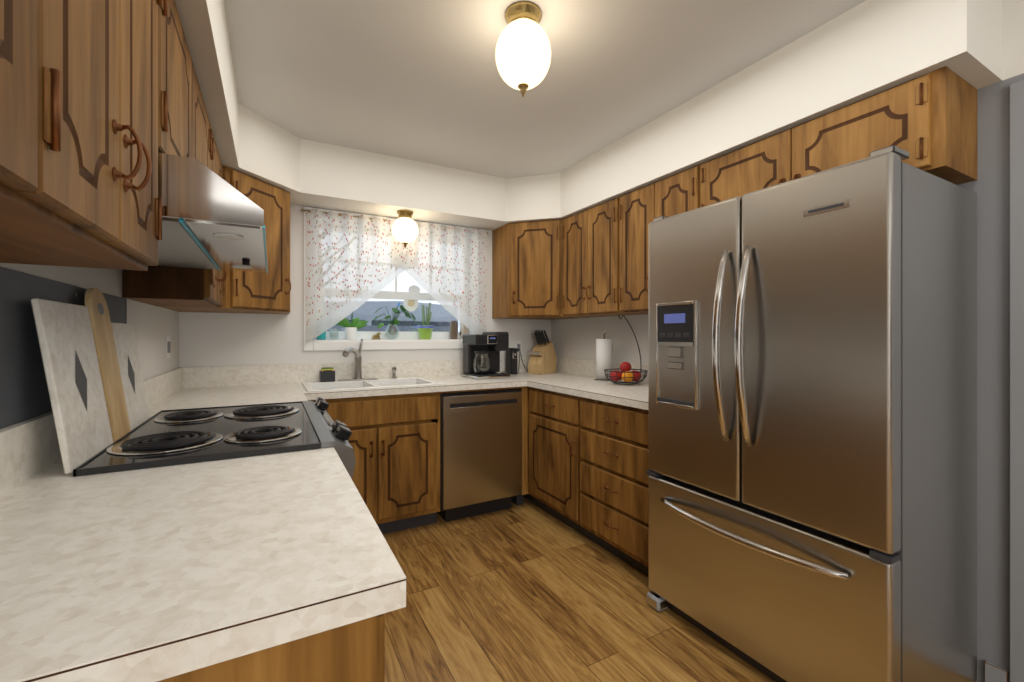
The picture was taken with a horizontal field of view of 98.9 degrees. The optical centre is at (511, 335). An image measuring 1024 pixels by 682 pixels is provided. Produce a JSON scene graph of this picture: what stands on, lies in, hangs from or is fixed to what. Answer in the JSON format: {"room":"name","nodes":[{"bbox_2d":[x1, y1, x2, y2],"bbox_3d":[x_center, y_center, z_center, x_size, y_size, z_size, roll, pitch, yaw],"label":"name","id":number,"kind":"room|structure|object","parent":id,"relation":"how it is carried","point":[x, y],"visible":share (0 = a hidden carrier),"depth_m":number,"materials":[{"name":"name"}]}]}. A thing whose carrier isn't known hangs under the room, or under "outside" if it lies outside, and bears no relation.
{"room":"kitchen","nodes":[
{"label":"kitchen","id":0,"kind":"room"},
{"bbox_2d":[0,0,1023,681],"bbox_3d":[0.628,0.012,0.635,2.893,2.640,6.540,0,0,-29],"label":"shell","id":1,"kind":"structure","parent":0,"point":[422,110],"depth_m":1.95,"materials":[{"name":"white paint"}]},
{"bbox_2d":[0,0,67,223],"bbox_3d":[-0.536,-0.509,0.244,0.270,0.733,0.373,0,0,-29],"label":"upper cabinet","id":2,"kind":"object","parent":1,"relation":"attached to","point":[33,33],"depth_m":0.47,"materials":[{"name":"brown wood"}]},
{"bbox_2d":[0,267,126,428],"bbox_3d":[-1.095,0.025,0.985,0.004,0.332,1.570,0,0,-29],"label":"wall","id":3,"kind":"structure","parent":1,"relation":"attached to","point":[24,394],"depth_m":0.98,"materials":[{"name":"grey paint"}]},
{"bbox_2d":[0,0,135,259],"bbox_3d":[-0.693,-0.509,0.531,0.270,0.733,0.282,0,0,-29],"label":"upper cabinet","id":4,"kind":"object","parent":1,"relation":"attached to","point":[102,104],"depth_m":0.65,"materials":[{"name":"brown wood"}]},
{"bbox_2d":[0,0,167,279],"bbox_3d":[-0.830,-0.509,0.781,0.270,0.733,0.288,0,0,-29],"label":"upper cabinet","id":5,"kind":"object","parent":1,"relation":"attached to","point":[151,15],"depth_m":0.89,"materials":[{"name":"brown wood"}]},
{"bbox_2d":[166,336,169,358],"label":"wall outlets","id":6,"kind":"object","parent":1,"relation":"attached to","point":[167,337],"depth_m":2.33,"materials":[{"name":"white plastic"}]},
{"bbox_2d":[122,145,219,307],"bbox_3d":[-1.403,-0.509,1.825,0.270,0.733,0.280,0,0,-29],"label":"upper cabinet","id":7,"kind":"object","parent":1,"relation":"attached to","point":[184,287],"depth_m":1.73,"materials":[{"name":"brown wood"}]},
{"bbox_2d":[168,0,199,160],"bbox_3d":[-1.010,-0.643,1.107,0.270,0.465,0.453,0,0,-29],"label":"upper cabinet","id":8,"kind":"object","parent":1,"relation":"attached to","point":[183,85],"depth_m":1.21,"materials":[{"name":"brown wood"}]},
{"bbox_2d":[157,153,267,272],"bbox_3d":[-1.029,-0.330,1.354,0.473,0.156,0.894,0,0,-29],"label":"range hood","id":9,"kind":"object","parent":8,"relation":"attached to","point":[211,219],"visible":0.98,"depth_m":1.06,"materials":[{"name":"silver metal"}]},
{"bbox_2d":[200,90,215,172],"bbox_3d":[-1.227,-0.643,1.503,0.270,0.465,0.450,0,0,-29],"label":"upper cabinet","id":10,"kind":"object","parent":1,"relation":"attached to","point":[207,140],"depth_m":1.67,"materials":[{"name":"brown wood"}]},
{"bbox_2d":[220,159,226,305],"bbox_3d":[-1.537,-0.509,2.070,0.270,0.733,0.278,0,0,-29],"label":"upper cabinet","id":11,"kind":"object","parent":1,"relation":"attached to","point":[222,278],"depth_m":2.18,"materials":[{"name":"brown wood"}]},
{"bbox_2d":[158,166,290,313],"bbox_3d":[-1.607,-0.509,2.528,0.591,0.732,0.588,0,0,-29],"label":"upper cabinet","id":12,"kind":"object","parent":1,"relation":"attached to","point":[258,292],"visible":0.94,"depth_m":2.49,"materials":[{"name":"brown wood"}]},
{"bbox_2d":[157,614,384,681],"bbox_3d":[-0.607,0.793,0.745,0.628,0.872,0.720,0,0,-29],"label":"base cabinet","id":13,"kind":"object","parent":1,"relation":"on","point":[353,652],"visible":0.04,"depth_m":0.52,"materials":[{"name":"brown wood"}]},
{"bbox_2d":[0,364,406,681],"bbox_3d":[-1.065,0.274,1.614,0.660,0.165,2.712,0,0,-29],"label":"countertop","id":14,"kind":"structure","parent":13,"relation":"on","point":[155,574],"depth_m":0.64,"materials":[{"name":"laminate"}]},
{"bbox_2d":[31,298,112,473],"bbox_3d":[-1.102,0.116,1.112,0.069,0.397,0.300,0,0,-29],"label":"marble cutting board","id":15,"kind":"object","parent":14,"relation":"on","point":[73,376],"visible":0.85,"depth_m":1.07,"materials":[{"name":"marble"}]},
{"bbox_2d":[85,288,130,442],"bbox_3d":[-1.216,0.086,1.318,0.078,0.457,0.150,0,0,-29],"label":"cutting board","id":16,"kind":"object","parent":14,"relation":"on","point":[99,315],"visible":0.94,"depth_m":1.30,"materials":[{"name":"beige wood"}]},
{"bbox_2d":[111,322,149,429],"bbox_3d":[-1.328,0.136,1.518,0.063,0.358,0.290,0,0,-29],"label":"marble cutting board","id":17,"kind":"object","parent":14,"relation":"on","point":[131,373],"visible":0.56,"depth_m":1.52,"materials":[{"name":"marble"}]},
{"bbox_2d":[73,397,355,478],"bbox_3d":[-0.933,0.362,1.518,0.605,0.168,0.892,0,0,-29],"label":"cooktop","id":18,"kind":"object","parent":14,"relation":"in","point":[161,438],"visible":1,"depth_m":1.28,"materials":[{"name":"black metal"}]},
{"bbox_2d":[308,392,443,533],"bbox_3d":[-0.962,0.793,2.870,0.829,0.872,0.608,0,0,-29],"label":"base cabinet","id":19,"kind":"object","parent":1,"relation":"on","point":[394,441],"depth_m":2.67,"materials":[{"name":"brown wood"}]},
{"bbox_2d":[300,357,567,396],"bbox_3d":[-0.385,0.274,3.168,2.029,0.165,0.642,0,0,-29],"label":"countertop","id":20,"kind":"structure","parent":19,"relation":"on","point":[449,373],"depth_m":3.16,"materials":[{"name":"laminate"}]},
{"bbox_2d":[338,339,396,380],"bbox_3d":[-0.982,0.165,3.039,0.402,0.287,0.229,0,0,-29],"label":"faucet","id":21,"kind":"object","parent":20,"relation":"on","point":[358,367],"visible":1,"depth_m":3.04,"materials":[{"name":"silver metal"}]},
{"bbox_2d":[302,377,441,391],"bbox_3d":[-0.929,0.407,2.878,0.790,0.198,0.540,0,0,-29],"label":"sink","id":22,"kind":"object","parent":20,"relation":"in","point":[318,386],"visible":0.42,"depth_m":2.94,"materials":[{"name":"white ceramic"}]},
{"bbox_2d":[319,367,334,381],"bbox_3d":[-1.247,0.262,2.960,0.090,0.092,0.080,0,0,-29],"label":"sponge caddy","id":23,"kind":"object","parent":22,"relation":"on","point":[326,374],"visible":1,"depth_m":2.93,"materials":[{"name":"grey plastic"}]},
{"bbox_2d":[462,332,510,378],"bbox_3d":[-0.198,0.143,3.342,0.283,0.345,0.290,0,0,-29],"label":"coffee maker","id":24,"kind":"object","parent":20,"relation":"on","point":[481,356],"visible":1,"depth_m":3.30,"materials":[{"name":"black plastic"}]},
{"bbox_2d":[506,348,518,373],"bbox_3d":[0.007,0.208,3.594,0.060,0.215,0.155,0,0,-29],"label":"can opener","id":25,"kind":"object","parent":20,"relation":"on","point":[511,360],"visible":0.94,"depth_m":3.57,"materials":[{"name":"black plastic"}]},
{"bbox_2d":[527,330,555,374],"bbox_3d":[0.250,0.135,3.681,0.126,0.362,0.251,0,0,39],"label":"knife block","id":26,"kind":"object","parent":20,"relation":"on","point":[542,360],"visible":1,"depth_m":3.64,"materials":[{"name":"brown wood"}]},
{"bbox_2d":[303,206,483,350],"bbox_3d":[-0.875,-0.385,3.393,1.354,0.978,0.249,0,0,-29],"label":"window","id":27,"kind":"structure","parent":1,"relation":"attached to","point":[413,340],"depth_m":3.34,"materials":[{"name":"white plastic"}]},
{"bbox_2d":[317,331,325,339],"bbox_3d":[-1.354,-0.051,3.112,0.060,0.162,0.058,0,0,-29],"label":"bottle","id":28,"kind":"object","parent":27,"relation":"on","point":[322,336],"visible":0.33,"depth_m":3.09,"materials":[{"name":"teal glass"}]},
{"bbox_2d":[337,313,367,339],"bbox_3d":[-1.178,-0.181,3.209,0.249,0.421,0.088,0,0,-29],"label":"potted plant","id":29,"kind":"object","parent":27,"relation":"on","point":[353,326],"visible":0.77,"depth_m":3.19,"materials":[{"name":"white"}]},
{"bbox_2d":[372,332,380,339],"bbox_3d":[-1.014,0.000,3.276,0.062,0.059,0.058,0,0,-29],"label":"frog","id":30,"kind":"object","parent":27,"relation":"on","point":[375,336],"visible":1,"depth_m":3.27,"materials":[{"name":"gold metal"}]},
{"bbox_2d":[372,305,415,339],"bbox_3d":[-0.901,-0.104,3.348,0.334,0.266,0.123,0,0,-29],"label":"potted plant","id":31,"kind":"object","parent":27,"relation":"on","point":[394,321],"visible":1,"depth_m":3.35,"materials":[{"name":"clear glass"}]},
{"bbox_2d":[301,209,487,341],"bbox_3d":[-0.798,-0.404,3.254,1.387,0.901,0.065,0,0,-29],"label":"sheer curtain","id":32,"kind":"object","parent":27,"relation":"hanging from","point":[354,263],"visible":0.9,"depth_m":3.16,"materials":[{"name":"white fabric"}]},
{"bbox_2d":[397,285,419,311],"bbox_3d":[-0.829,-0.300,3.518,0.190,0.215,0.004,0,0,-29],"label":"ornament","id":33,"kind":"object","parent":27,"relation":"attached to","point":[410,305],"visible":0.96,"depth_m":3.53,"materials":[{"name":"white ceramic"}]},
{"bbox_2d":[417,302,433,338],"bbox_3d":[-0.685,-0.117,3.474,0.127,0.294,0.125,0,0,-29],"label":"potted cactus","id":34,"kind":"object","parent":27,"relation":"on","point":[425,331],"visible":1,"depth_m":3.45,"materials":[{"name":"green"}]},
{"bbox_2d":[450,321,457,338],"bbox_3d":[-0.477,-0.046,3.593,0.066,0.152,0.064,0,0,-29],"label":"jar","id":35,"kind":"object","parent":27,"relation":"on","point":[453,329],"visible":1,"depth_m":3.57,"materials":[{"name":"brown"}]},
{"bbox_2d":[461,325,468,338],"bbox_3d":[-0.390,-0.048,3.642,0.070,0.155,0.070,0,0,-29],"label":"figurine","id":36,"kind":"object","parent":27,"relation":"on","point":[465,330],"visible":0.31,"depth_m":3.62,"materials":[{"name":"beige ceramic"}]},
{"bbox_2d":[397,210,412,218],"bbox_3d":[-0.756,-0.852,3.104,0.112,0.049,0.112,0,0,-29],"label":"ceiling light fitter","id":37,"kind":"structure","parent":1,"relation":"attached to","point":[405,213],"depth_m":3.06,"materials":[{"name":"gold metal"}]},
{"bbox_2d":[392,217,417,242],"bbox_3d":[-0.756,-0.743,3.104,0.184,0.177,0.184,0,0,-29],"label":"globe ceiling light","id":38,"kind":"object","parent":37,"relation":"attached to","point":[404,229],"visible":0.94,"depth_m":3.04,"materials":[{"name":"white glass"}]},
{"bbox_2d":[444,386,527,504],"bbox_3d":[-0.336,0.793,3.214,0.719,0.872,0.608,0,0,-29],"label":"base cabinet","id":39,"kind":"object","parent":1,"relation":"on","point":[517,500],"depth_m":3.12,"materials":[{"name":"brown wood"}]},
{"bbox_2d":[437,388,521,521],"bbox_3d":[-0.323,0.803,3.196,0.594,0.852,0.596,0,0,-29],"label":"dishwasher","id":40,"kind":"object","parent":39,"relation":"in","point":[480,452],"visible":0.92,"depth_m":2.93,"materials":[{"name":"silver metal"}]},
{"bbox_2d":[515,341,526,372],"label":"wall outlets","id":41,"kind":"object","parent":1,"relation":"attached to","point":[518,344],"depth_m":3.77,"materials":[{"name":"white plastic"}]},
{"bbox_2d":[505,1,541,23],"bbox_3d":[0.042,-1.183,1.649,0.138,0.049,0.138,0,0,-29],"label":"light fixture base","id":42,"kind":"object","parent":1,"relation":"attached to","point":[522,9],"visible":0.54,"depth_m":1.60,"materials":[{"name":"gold metal"}]},
{"bbox_2d":[495,18,550,89],"bbox_3d":[0.042,-1.049,1.649,0.210,0.226,0.210,0,0,-29],"label":"globe","id":43,"kind":"object","parent":42,"relation":"attached to","point":[523,51],"visible":0.94,"depth_m":1.58},
{"bbox_2d":[518,83,528,96],"bbox_3d":[0.042,-0.918,1.649,0.044,0.044,0.043,0,0,-29],"label":"finial","id":44,"kind":"object","parent":43,"relation":"attached to","point":[523,87],"visible":1,"depth_m":1.64,"materials":[{"name":"gold metal"}]},
{"bbox_2d":[492,219,589,319],"bbox_3d":[0.233,-0.509,3.537,0.591,0.732,0.588,0,0,-29],"label":"upper cabinet","id":45,"kind":"object","parent":1,"relation":"attached to","point":[527,270],"visible":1,"depth_m":3.35,"materials":[{"name":"brown wood"}]},
{"bbox_2d":[527,387,574,529],"bbox_3d":[0.523,0.793,2.992,0.608,0.872,0.567,0,0,-29],"label":"base cabinet","id":46,"kind":"object","parent":1,"relation":"on","point":[551,414],"depth_m":2.84,"materials":[{"name":"brown wood"}]},
{"bbox_2d":[562,210,585,316],"bbox_3d":[0.575,-0.509,3.214,0.301,0.732,0.304,0,0,-29],"label":"upper cabinet","id":47,"kind":"object","parent":1,"relation":"attached to","point":[574,226],"depth_m":3.14,"materials":[{"name":"brown wood"}]},
{"bbox_2d":[575,396,648,575],"bbox_3d":[0.804,0.793,2.479,0.608,0.872,0.603,0,0,-29],"label":"base cabinet","id":48,"kind":"object","parent":1,"relation":"on","point":[588,476],"depth_m":2.34,"materials":[{"name":"brown wood"}]},
{"bbox_2d":[528,358,647,409],"bbox_3d":[0.664,0.274,2.718,0.624,0.165,1.156,0,0,-29],"label":"countertop","id":49,"kind":"structure","parent":48,"relation":"on","point":[575,377],"depth_m":2.86,"materials":[{"name":"laminate"}]},
{"bbox_2d":[594,329,612,380],"bbox_3d":[0.654,0.134,3.102,0.150,0.365,0.150,0,0,-29],"label":"paper towel holder","id":50,"kind":"object","parent":49,"relation":"on","point":[604,353],"visible":0.92,"depth_m":3.05,"materials":[{"name":"white paper"}]},
{"bbox_2d":[604,315,647,384],"bbox_3d":[0.740,0.087,2.852,0.277,0.454,0.278,0,0,-29],"label":"fruit basket","id":51,"kind":"object","parent":49,"relation":"on","point":[632,383],"visible":0.85,"depth_m":2.78,"materials":[{"name":"black metal"}]},
{"bbox_2d":[610,362,640,381],"bbox_3d":[0.734,0.233,2.851,0.178,0.129,0.180,0,0,-29],"label":"fruit","id":52,"kind":"object","parent":51,"relation":"in","point":[625,366],"visible":0.83,"depth_m":2.82,"materials":[{"name":"red food"}]},
{"bbox_2d":[586,199,641,316],"bbox_3d":[0.722,-0.509,2.948,0.301,0.732,0.304,0,0,-29],"label":"upper cabinet","id":53,"kind":"object","parent":1,"relation":"attached to","point":[599,218],"depth_m":2.90,"materials":[{"name":"brown wood"}]},
{"bbox_2d":[614,185,649,314],"bbox_3d":[0.866,-0.509,2.685,0.301,0.732,0.296,0,0,-29],"label":"upper cabinet","id":54,"kind":"object","parent":1,"relation":"attached to","point":[632,209],"depth_m":2.64,"materials":[{"name":"brown wood"}]},
{"bbox_2d":[650,165,697,221],"bbox_3d":[1.008,-0.509,2.427,0.301,0.732,0.293,0,0,-29],"label":"upper cabinet","id":55,"kind":"object","parent":1,"relation":"attached to","point":[675,194],"depth_m":2.35,"materials":[{"name":"brown wood"}]},
{"bbox_2d":[698,130,785,207],"bbox_3d":[1.187,-0.714,2.100,0.301,0.322,0.449,0,0,-29],"label":"upper cabinet","id":56,"kind":"object","parent":1,"relation":"attached to","point":[759,165],"depth_m":2.01,"materials":[{"name":"brown wood"}]},
{"bbox_2d":[786,66,977,184],"bbox_3d":[1.409,-0.714,1.694,0.301,0.322,0.476,0,0,-29],"label":"upper cabinet","id":57,"kind":"object","parent":1,"relation":"attached to","point":[928,122],"depth_m":1.52,"materials":[{"name":"brown wood"}]},
{"bbox_2d":[984,80,1023,681],"bbox_3d":[1.709,0.191,1.442,0.018,2.077,0.215,0,0,-29],"label":"door frame","id":58,"kind":"structure","parent":1,"relation":"attached to","point":[993,673],"depth_m":1.47,"materials":[{"name":"grey wood"}]},
{"bbox_2d":[646,145,976,681],"bbox_3d":[1.091,0.344,1.752,0.752,1.769,0.907,0,0,-29],"label":"refrigerator","id":59,"kind":"object","parent":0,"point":[811,472],"visible":1,"depth_m":1.43,"materials":[{"name":"silver metal"}]},
{"label":"outside","id":60,"kind":"structure","parent":0,"visible":0},
{"bbox_2d":[327,271,457,331],"bbox_3d":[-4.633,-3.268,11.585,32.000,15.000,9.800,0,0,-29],"label":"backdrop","id":61,"kind":"structure","parent":60,"point":[439,315],"depth_m":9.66,"materials":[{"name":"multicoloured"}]}
]}

